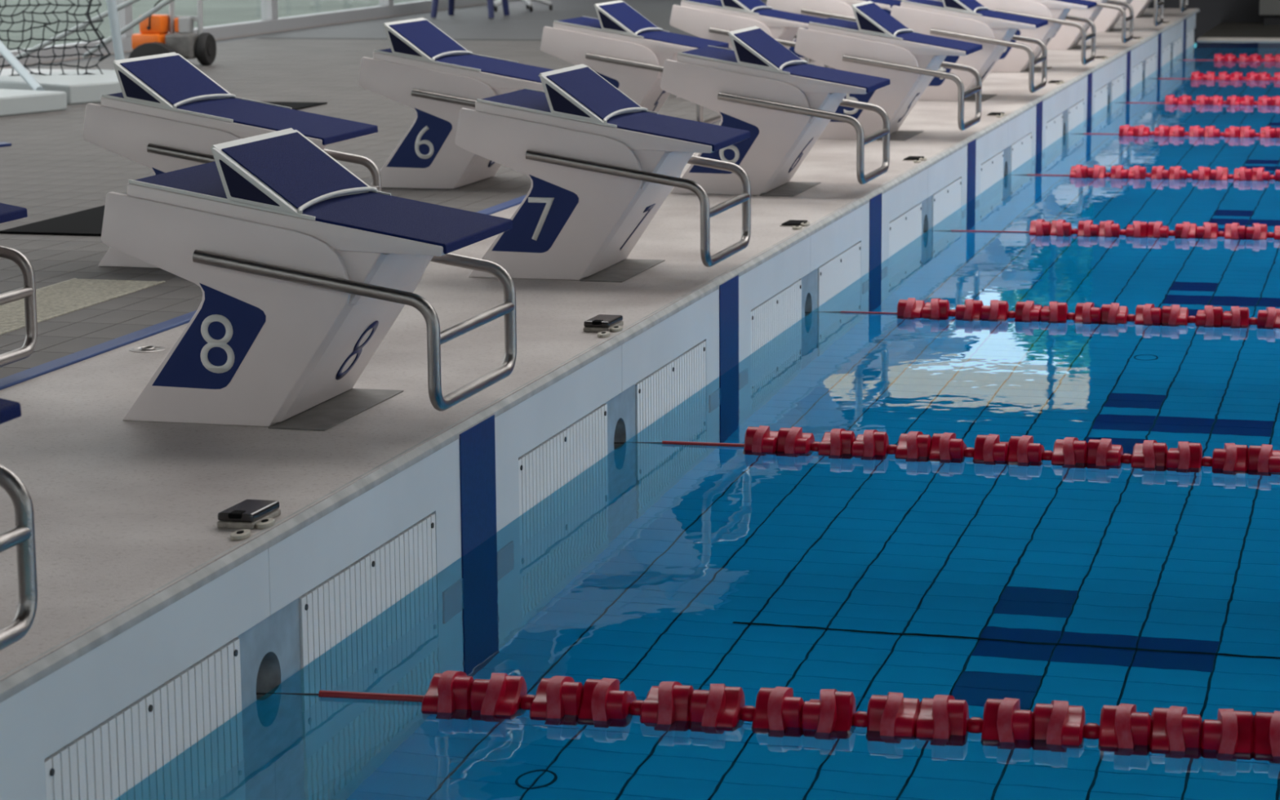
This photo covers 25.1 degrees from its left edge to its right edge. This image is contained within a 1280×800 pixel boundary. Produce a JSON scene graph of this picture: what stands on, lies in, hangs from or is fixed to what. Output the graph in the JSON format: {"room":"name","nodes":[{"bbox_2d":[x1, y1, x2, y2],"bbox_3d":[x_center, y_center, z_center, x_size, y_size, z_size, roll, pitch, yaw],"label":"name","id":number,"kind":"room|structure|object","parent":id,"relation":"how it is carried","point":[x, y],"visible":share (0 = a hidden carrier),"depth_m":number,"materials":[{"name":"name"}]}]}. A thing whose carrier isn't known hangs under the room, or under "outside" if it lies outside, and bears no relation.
{"room":"indoor swimming pool","nodes":[
{"label":"indoor swimming pool","id":0,"kind":"room"},
{"bbox_2d":[0,3,487,69],"bbox_3d":[-5.649,-4.810,14.939,0.250,8.700,35.200,2,11,15],"label":"wall","id":1,"kind":"structure","parent":0,"point":[483,3],"depth_m":24.69,"materials":[{"name":"grey"}]},
{"bbox_2d":[0,0,496,67],"bbox_3d":[-5.571,-2.938,15.257,0.100,2.898,35.200,2,11,15],"label":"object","id":2,"kind":"structure","parent":1,"relation":"in","point":[270,22],"depth_m":24.27,"materials":[{"name":"silver metal"}]},
{"bbox_2d":[0,0,1198,681],"bbox_3d":[-1.981,-0.876,14.643,7.288,1.002,35.200,2,11,15],"label":"floor","id":3,"kind":"structure","parent":0,"point":[123,509],"depth_m":8.17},
{"bbox_2d":[0,142,11,146],"bbox_3d":[-3.101,-1.199,13.619,0.310,0.012,0.144,-10,14,-44],"label":"strap","id":4,"kind":"object","parent":3,"relation":"on","point":[2,144],"visible":1,"depth_m":13.68,"materials":[{"name":"blue"}]},
{"bbox_2d":[0,398,37,650],"bbox_3d":[-1.414,0.136,4.337,0.823,0.634,0.583,2,11,15],"label":"starting block","id":5,"kind":"object","parent":3,"relation":"on","point":[22,535],"visible":1,"depth_m":4.50,"materials":[{"name":"white metal"}]},
{"bbox_2d":[0,202,37,367],"bbox_3d":[-1.979,-0.358,7.035,0.823,0.661,0.583,2,11,15],"label":"starting block","id":6,"kind":"object","parent":3,"relation":"on","point":[8,213],"visible":1,"depth_m":7.20,"materials":[{"name":"white"}]},
{"bbox_2d":[0,204,105,235],"bbox_3d":[-1.806,-0.708,10.830,0.580,0.009,1.450,2,11,15],"label":"rubber mat","id":7,"kind":"object","parent":3,"relation":"on","point":[89,222],"visible":0.11,"depth_m":10.36,"materials":[{"name":"black rubber"}]},
{"bbox_2d":[0,278,165,334],"bbox_3d":[-1.813,-0.245,8.273,0.310,0.008,1.470,2,11,15],"label":"grate","id":8,"kind":"object","parent":3,"relation":"on","point":[64,297],"visible":0.87,"depth_m":8.57,"materials":[{"name":"beige plastic"}]},
{"bbox_2d":[0,0,173,116],"bbox_3d":[-3.828,-2.220,16.394,2.154,1.049,4.810,2,11,15],"label":"goal","id":9,"kind":"object","parent":3,"relation":"on","point":[23,91],"visible":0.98,"depth_m":17.10,"materials":[{"name":"grey"}]},
{"bbox_2d":[128,346,165,352],"bbox_3d":[-1.304,-0.136,7.626,0.096,0.006,0.096,2,11,15],"label":"ring","id":10,"kind":"object","parent":3,"relation":"on","point":[143,348],"visible":1,"depth_m":7.61,"materials":[{"name":"silver metal"}]},
{"bbox_2d":[128,0,216,65],"bbox_3d":[-3.219,-2.783,19.650,0.521,1.003,0.420,2,11,15],"label":"cart","id":11,"kind":"object","parent":3,"relation":"on","point":[154,38],"visible":0.8,"depth_m":19.68,"materials":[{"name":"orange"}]},
{"bbox_2d":[82,52,381,267],"bbox_3d":[-1.326,-0.788,9.409,0.823,0.661,0.583,2,11,15],"label":"starting block","id":12,"kind":"object","parent":3,"relation":"on","point":[167,115],"visible":0.56,"depth_m":9.22,"materials":[{"name":"white plastic"}]},
{"bbox_2d":[230,528,250,540],"bbox_3d":[-0.752,0.253,5.418,0.032,0.010,0.063,2,11,15],"label":"ring","id":13,"kind":"object","parent":3,"relation":"on","point":[242,534],"visible":1,"depth_m":5.40,"materials":[{"name":"white plastic"}]},
{"bbox_2d":[217,499,280,528],"bbox_3d":[-0.754,0.219,5.550,0.078,0.030,0.141,2,11,15],"label":"socket","id":14,"kind":"object","parent":3,"relation":"on","point":[245,514],"visible":1,"depth_m":5.51,"materials":[{"name":"grey plastic"}]},
{"bbox_2d":[0,194,526,390],"bbox_3d":[0.307,-1.279,13.941,0.060,0.013,35.200,2,11,15],"label":"trim","id":15,"kind":"structure","parent":3,"relation":"on","point":[31,373],"depth_m":7.65,"materials":[{"name":"blue"}]},
{"bbox_2d":[255,517,275,528],"bbox_3d":[-0.718,0.235,5.514,0.032,0.010,0.063,2,11,15],"label":"ring","id":16,"kind":"object","parent":3,"relation":"on","point":[269,522],"visible":1,"depth_m":5.50,"materials":[{"name":"white plastic"}]},
{"bbox_2d":[260,101,327,110],"bbox_3d":[-2.136,-1.627,15.967,0.620,0.009,0.620,2,11,15],"label":"rubber mat","id":17,"kind":"object","parent":3,"relation":"on","point":[294,105],"visible":0.29,"depth_m":16.06,"materials":[{"name":"black"}]},
{"bbox_2d":[101,128,516,426],"bbox_3d":[-0.761,-0.295,6.711,0.823,0.634,0.583,2,11,15],"label":"starting block","id":18,"kind":"object","parent":3,"relation":"on","point":[302,268],"visible":1,"depth_m":6.51,"materials":[{"name":"white plastic"}]},
{"bbox_2d":[268,388,403,431],"bbox_3d":[-0.706,0.021,6.732,0.136,0.003,0.524,2,11,15],"label":"cover plate","id":19,"kind":"object","parent":3,"relation":"on","point":[322,416],"visible":1,"depth_m":6.71,"materials":[{"name":"grey metal"}]},
{"bbox_2d":[358,17,554,188],"bbox_3d":[-0.672,-1.219,11.784,0.823,0.661,0.583,2,11,15],"label":"starting block","id":20,"kind":"object","parent":3,"relation":"on","point":[424,70],"visible":0.61,"depth_m":11.58,"materials":[{"name":"white plastic"}]},
{"bbox_2d":[430,0,509,18],"bbox_3d":[-1.580,-4.016,26.767,0.686,0.906,0.755,2,11,15],"label":"plastic chair","id":21,"kind":"object","parent":3,"relation":"on","point":[434,2],"visible":1,"depth_m":26.61,"materials":[{"name":"blue"}]},
{"bbox_2d":[493,0,552,12],"bbox_3d":[-1.164,-4.067,27.922,0.594,0.580,0.606,2,11,15],"label":"stool","id":22,"kind":"object","parent":3,"relation":"on","point":[498,2],"visible":0.92,"depth_m":27.84,"materials":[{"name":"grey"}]},
{"bbox_2d":[455,63,751,279],"bbox_3d":[-0.107,-0.726,9.085,0.823,0.634,0.583,2,11,15],"label":"starting block","id":23,"kind":"object","parent":3,"relation":"on","point":[600,165],"visible":1,"depth_m":8.88,"materials":[{"name":"white plastic"}]},
{"bbox_2d":[596,331,609,337],"bbox_3d":[-0.099,-0.178,7.793,0.032,0.010,0.063,2,11,15],"label":"ring","id":24,"kind":"object","parent":3,"relation":"on","point":[602,334],"visible":1,"depth_m":7.78,"materials":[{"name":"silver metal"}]},
{"bbox_2d":[583,314,623,332],"bbox_3d":[-0.101,-0.212,7.925,0.078,0.030,0.141,2,11,15],"label":"socket","id":25,"kind":"object","parent":3,"relation":"on","point":[600,322],"visible":1,"depth_m":7.87,"materials":[{"name":"grey plastic"}]},
{"bbox_2d":[610,325,622,332],"bbox_3d":[-0.065,-0.196,7.888,0.032,0.010,0.063,2,11,15],"label":"ring","id":26,"kind":"object","parent":3,"relation":"on","point":[617,328],"visible":1,"depth_m":7.87,"materials":[{"name":"white plastic"}]},
{"bbox_2d":[579,258,665,282],"bbox_3d":[-0.052,-0.410,9.106,0.136,0.003,0.524,2,11,15],"label":"cover plate","id":27,"kind":"object","parent":3,"relation":"on","point":[621,271],"visible":1,"depth_m":9.09,"materials":[{"name":"grey metal"}]},
{"bbox_2d":[540,0,728,124],"bbox_3d":[-0.019,-1.637,14.160,0.823,0.634,0.583,2,11,15],"label":"starting block","id":28,"kind":"object","parent":3,"relation":"on","point":[621,46],"visible":0.5,"depth_m":13.93,"materials":[{"name":"white plastic"}]},
{"bbox_2d":[669,0,829,97],"bbox_3d":[0.634,-2.068,16.535,0.823,0.634,0.583,2,11,15],"label":"starting block","id":29,"kind":"object","parent":3,"relation":"on","point":[712,20],"visible":0.43,"depth_m":16.30,"materials":[{"name":"white plastic"}]},
{"bbox_2d":[660,26,890,195],"bbox_3d":[0.546,-1.157,11.460,0.823,0.634,0.583,2,11,15],"label":"starting block","id":30,"kind":"object","parent":3,"relation":"on","point":[759,86],"visible":0.94,"depth_m":11.24,"materials":[{"name":"white plastic"}]},
{"bbox_2d":[760,182,820,196],"bbox_3d":[0.601,-0.841,11.481,0.136,0.003,0.524,2,11,15],"label":"cover plate","id":31,"kind":"object","parent":3,"relation":"on","point":[789,188],"visible":1,"depth_m":11.46,"materials":[{"name":"grey metal"}]},
{"bbox_2d":[779,219,807,226],"bbox_3d":[0.553,-0.633,10.303,0.078,0.009,0.136,2,11,15],"label":"socket","id":32,"kind":"object","parent":3,"relation":"on","point":[790,223],"visible":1,"depth_m":10.26,"materials":[{"name":"black plastic"}]},
{"bbox_2d":[792,225,801,230],"bbox_3d":[0.555,-0.609,10.167,0.032,0.010,0.063,2,11,15],"label":"deck eyelet","id":33,"kind":"object","parent":3,"relation":"on","point":[797,227],"visible":1,"depth_m":10.15,"materials":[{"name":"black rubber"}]},
{"bbox_2d":[800,222,809,226],"bbox_3d":[0.588,-0.626,10.263,0.032,0.010,0.063,2,11,15],"label":"deck eyelet","id":34,"kind":"object","parent":3,"relation":"on","point":[804,224],"visible":1,"depth_m":10.24,"materials":[{"name":"white plastic"}]},
{"bbox_2d":[766,0,901,68],"bbox_3d":[1.288,-2.499,18.909,0.823,0.634,0.583,2,11,15],"label":"starting block","id":35,"kind":"object","parent":3,"relation":"on","point":[825,9],"visible":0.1,"depth_m":18.66,"materials":[{"name":"white plastic"}]},
{"bbox_2d":[794,0,982,139],"bbox_3d":[1.199,-1.588,13.834,0.823,0.634,0.583,2,11,15],"label":"starting block","id":36,"kind":"object","parent":3,"relation":"on","point":[877,44],"visible":0.91,"depth_m":13.61,"materials":[{"name":"white plastic"}]},
{"bbox_2d":[876,130,924,140],"bbox_3d":[1.254,-1.272,13.855,0.136,0.003,0.524,2,11,15],"label":"cover plate","id":37,"kind":"object","parent":3,"relation":"on","point":[898,135],"visible":0.96,"depth_m":13.86,"materials":[{"name":"grey metal"}]},
{"bbox_2d":[882,0,942,14],"bbox_3d":[1.941,-2.930,21.283,0.823,0.634,0.583,2,11,15],"label":"starting block","id":38,"kind":"object","parent":3,"relation":"on","point":[888,11],"visible":0.02,"depth_m":21.06,"materials":[{"name":"white plastic"}]},
{"bbox_2d":[902,155,924,160],"bbox_3d":[1.206,-1.063,12.678,0.078,0.009,0.136,2,11,15],"label":"socket","id":39,"kind":"object","parent":3,"relation":"on","point":[910,157],"visible":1,"depth_m":12.65,"materials":[{"name":"black plastic"}]},
{"bbox_2d":[913,160,921,163],"bbox_3d":[1.208,-1.040,12.541,0.032,0.010,0.063,2,11,15],"label":"deck eyelet","id":40,"kind":"object","parent":3,"relation":"on","point":[914,161],"visible":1,"depth_m":12.52,"materials":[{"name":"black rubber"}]},
{"bbox_2d":[919,157,926,160],"bbox_3d":[1.242,-1.057,12.637,0.032,0.010,0.063,2,11,15],"label":"deck eyelet","id":41,"kind":"object","parent":3,"relation":"on","point":[920,158],"visible":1,"depth_m":12.61,"materials":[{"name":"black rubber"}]},
{"bbox_2d":[890,0,1048,101],"bbox_3d":[1.852,-2.019,16.208,0.823,0.634,0.583,2,11,15],"label":"starting block","id":42,"kind":"object","parent":3,"relation":"on","point":[965,20],"visible":0.81,"depth_m":15.98,"materials":[{"name":"white plastic"}]},
{"bbox_2d":[964,93,975,101],"bbox_3d":[1.884,-1.703,16.227,0.083,0.005,0.504,2,11,15],"label":"cover plate","id":43,"kind":"object","parent":3,"relation":"on","point":[972,98],"depth_m":16.17,"materials":[{"name":"grey metal"}]},
{"bbox_2d":[982,93,996,101],"bbox_3d":[1.937,-1.703,16.229,0.087,0.005,0.505,2,11,15],"label":"cover plate","id":44,"kind":"object","parent":3,"relation":"on","point":[984,97],"depth_m":16.28,"materials":[{"name":"grey metal"}]},
{"bbox_2d":[986,112,1004,115],"bbox_3d":[1.859,-1.494,15.052,0.078,0.009,0.136,2,11,15],"label":"socket","id":45,"kind":"object","parent":3,"relation":"on","point":[990,113],"visible":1,"depth_m":15.01,"materials":[{"name":"black plastic"}]},
{"bbox_2d":[1020,68,1028,72],"bbox_3d":[2.487,-2.113,18.490,0.052,0.005,0.329,2,11,15],"label":"cover plate","id":46,"kind":"object","parent":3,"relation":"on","point":[1026,70],"depth_m":18.41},
{"bbox_2d":[976,0,1097,71],"bbox_3d":[2.506,-2.450,18.583,0.823,0.634,0.583,2,11,15],"label":"starting block","id":47,"kind":"object","parent":3,"relation":"on","point":[1012,60],"visible":0.64,"depth_m":18.34,"materials":[{"name":"white plastic"}]},
{"bbox_2d":[1034,66,1041,72],"bbox_3d":[2.565,-2.127,18.566,0.105,0.005,0.494,2,11,15],"label":"cover plate","id":48,"kind":"object","parent":3,"relation":"on","point":[1037,69],"depth_m":18.56,"materials":[{"name":"grey metal"}]},
{"bbox_2d":[1047,80,1061,83],"bbox_3d":[2.513,-1.925,17.426,0.078,0.009,0.136,2,11,15],"label":"socket","id":49,"kind":"object","parent":3,"relation":"on","point":[1051,81],"visible":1,"depth_m":17.37,"materials":[{"name":"black plastic"}]},
{"bbox_2d":[1068,45,1091,49],"bbox_3d":[3.214,-2.565,20.978,0.136,0.003,0.524,2,11,15],"label":"cover plate","id":50,"kind":"object","parent":3,"relation":"on","point":[1077,47],"visible":0.76,"depth_m":20.96,"materials":[{"name":"grey metal"}]},
{"bbox_2d":[1046,0,1133,49],"bbox_3d":[3.159,-2.881,20.957,0.823,0.634,0.583,2,11,15],"label":"starting block","id":51,"kind":"object","parent":3,"relation":"on","point":[1067,37],"visible":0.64,"depth_m":20.75,"materials":[{"name":"white plastic"}]},
{"bbox_2d":[1094,56,1105,58],"bbox_3d":[3.166,-2.356,19.801,0.078,0.009,0.136,2,11,15],"label":"socket","id":52,"kind":"object","parent":3,"relation":"on","point":[1095,57],"visible":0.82,"depth_m":19.75,"materials":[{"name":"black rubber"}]},
{"bbox_2d":[1105,28,1128,32],"bbox_3d":[3.867,-2.996,23.352,0.136,0.003,0.524,2,11,15],"label":"cover plate","id":53,"kind":"object","parent":3,"relation":"on","point":[1113,30],"visible":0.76,"depth_m":23.30,"materials":[{"name":"grey metal"}]},
{"bbox_2d":[1086,0,1164,31],"bbox_3d":[3.812,-3.312,23.331,0.823,0.634,0.583,2,11,15],"label":"starting block","id":54,"kind":"object","parent":3,"relation":"on","point":[1107,19],"visible":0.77,"depth_m":23.13,"materials":[{"name":"white plastic"}]},
{"bbox_2d":[1135,14,1153,17],"bbox_3d":[4.521,-3.427,25.727,0.136,0.003,0.524,2,11,15],"label":"cover plate","id":55,"kind":"object","parent":3,"relation":"on","point":[1141,15],"visible":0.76,"depth_m":25.64,"materials":[{"name":"grey metal"}]},
{"bbox_2d":[1120,0,1188,17],"bbox_3d":[4.465,-3.743,25.706,0.823,0.634,0.583,2,11,15],"label":"starting block","id":56,"kind":"object","parent":3,"relation":"on","point":[1139,6],"visible":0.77,"depth_m":25.50,"materials":[{"name":"white plastic"}]},
{"bbox_2d":[0,8,1199,799],"bbox_3d":[1.239,-0.769,14.946,1.255,1.372,26.520,2,11,15],"label":"wall","id":57,"kind":"structure","parent":0,"point":[95,717],"depth_m":6.28,"materials":[{"name":"grey"}]},
{"bbox_2d":[1196,36,1279,40],"bbox_3d":[18.359,-2.575,24.006,27.020,0.718,0.300,2,11,15],"label":"trim","id":58,"kind":"structure","parent":57,"relation":"attached to","point":[1200,38],"depth_m":27.24,"materials":[{"name":"grey"}]},
{"bbox_2d":[115,40,1279,799],"bbox_3d":[14.934,-0.653,11.504,26.979,0.001,25.900,2,11,15],"label":"pool water","id":59,"kind":"object","parent":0,"point":[1092,587],"visible":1,"depth_m":6.50,"materials":[{"name":"blue liquid"}]},
{"bbox_2d":[256,670,1279,756],"bbox_3d":[3.717,0.721,4.410,9.184,0.141,0.231,2,10,14],"label":"lane rope","id":60,"kind":"object","parent":59,"relation":"on","point":[1059,722],"visible":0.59,"depth_m":5.20,"materials":[{"name":"red plastic"}]},
{"bbox_2d":[613,425,1279,472],"bbox_3d":[4.376,0.293,6.766,9.203,0.141,0.177,2,11,15],"label":"lane rope","id":61,"kind":"object","parent":59,"relation":"on","point":[913,444],"visible":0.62,"depth_m":7.61,"materials":[{"name":"red plastic"}]},
{"bbox_2d":[804,297,1279,327],"bbox_3d":[5.009,-0.135,9.126,9.172,0.138,0.194,2,11,15],"label":"lane rope","id":62,"kind":"object","parent":59,"relation":"on","point":[1147,313],"visible":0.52,"depth_m":10.00,"materials":[{"name":"red plastic"}]},
{"bbox_2d":[923,219,1279,239],"bbox_3d":[5.797,-0.560,11.461,9.162,0.138,0.214,2,11,15],"label":"lane rope","id":63,"kind":"object","parent":59,"relation":"on","point":[1038,227],"visible":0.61,"depth_m":12.37,"materials":[{"name":"red plastic"}]},
{"bbox_2d":[1004,164,1279,180],"bbox_3d":[6.314,-0.991,13.842,9.187,0.138,0.190,2,11,15],"label":"lane rope","id":64,"kind":"object","parent":59,"relation":"on","point":[1079,171],"visible":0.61,"depth_m":14.74,"materials":[{"name":"red plastic"}]},
{"bbox_2d":[1062,124,1279,137],"bbox_3d":[6.969,-1.425,16.235,9.179,0.138,0.176,2,11,15],"label":"lane rope","id":65,"kind":"object","parent":59,"relation":"on","point":[1162,131],"visible":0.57,"depth_m":17.16,"materials":[{"name":"red plastic"}]},
{"bbox_2d":[1107,94,1279,105],"bbox_3d":[7.652,-1.858,18.619,9.232,0.138,0.175,2,11,15],"label":"lane rope","id":66,"kind":"object","parent":59,"relation":"on","point":[1184,99],"visible":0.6,"depth_m":19.56,"materials":[{"name":"red plastic"}]},
{"bbox_2d":[1142,71,1279,80],"bbox_3d":[8.297,-2.289,20.995,9.216,0.141,0.164,2,11,15],"label":"lane rope","id":67,"kind":"object","parent":59,"relation":"on","point":[1196,75],"visible":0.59,"depth_m":21.93,"materials":[{"name":"red plastic"}]},
{"bbox_2d":[1177,53,1279,61],"bbox_3d":[8.914,-2.694,23.222,9.223,0.141,0.156,2,11,15],"label":"lane rope","id":68,"kind":"object","parent":59,"relation":"on","point":[1218,57],"visible":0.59,"depth_m":24.19,"materials":[{"name":"red plastic"}]},
{"bbox_2d":[1146,0,1264,44],"bbox_3d":[15.512,-7.206,27.345,34.600,8.700,0.250,2,11,15],"label":"wall","id":69,"kind":"structure","parent":0,"point":[1211,13],"depth_m":30.36,"materials":[{"name":"grey"}]},
{"bbox_2d":[1200,22,1279,37],"bbox_3d":[18.784,-2.854,25.550,27.020,0.715,2.950,2,11,15],"label":"floor","id":70,"kind":"structure","parent":0,"point":[1222,29],"depth_m":28.64,"materials":[{"name":"grey"}]},
{"bbox_2d":[1258,0,1279,25],"bbox_3d":[7.905,-4.130,29.575,3.000,0.550,0.450,2,11,15],"label":"bench","id":71,"kind":"object","parent":70,"relation":"on","point":[1270,9],"visible":1,"depth_m":29.75,"materials":[{"name":"grey"}]},
{"label":"outside","id":72,"kind":"structure","parent":0,"visible":0},
{"bbox_2d":[0,0,421,50],"bbox_3d":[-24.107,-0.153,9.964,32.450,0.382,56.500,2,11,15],"label":"window","id":73,"kind":"structure","parent":72,"point":[215,12],"depth_m":28.83,"materials":[{"name":"glass"}]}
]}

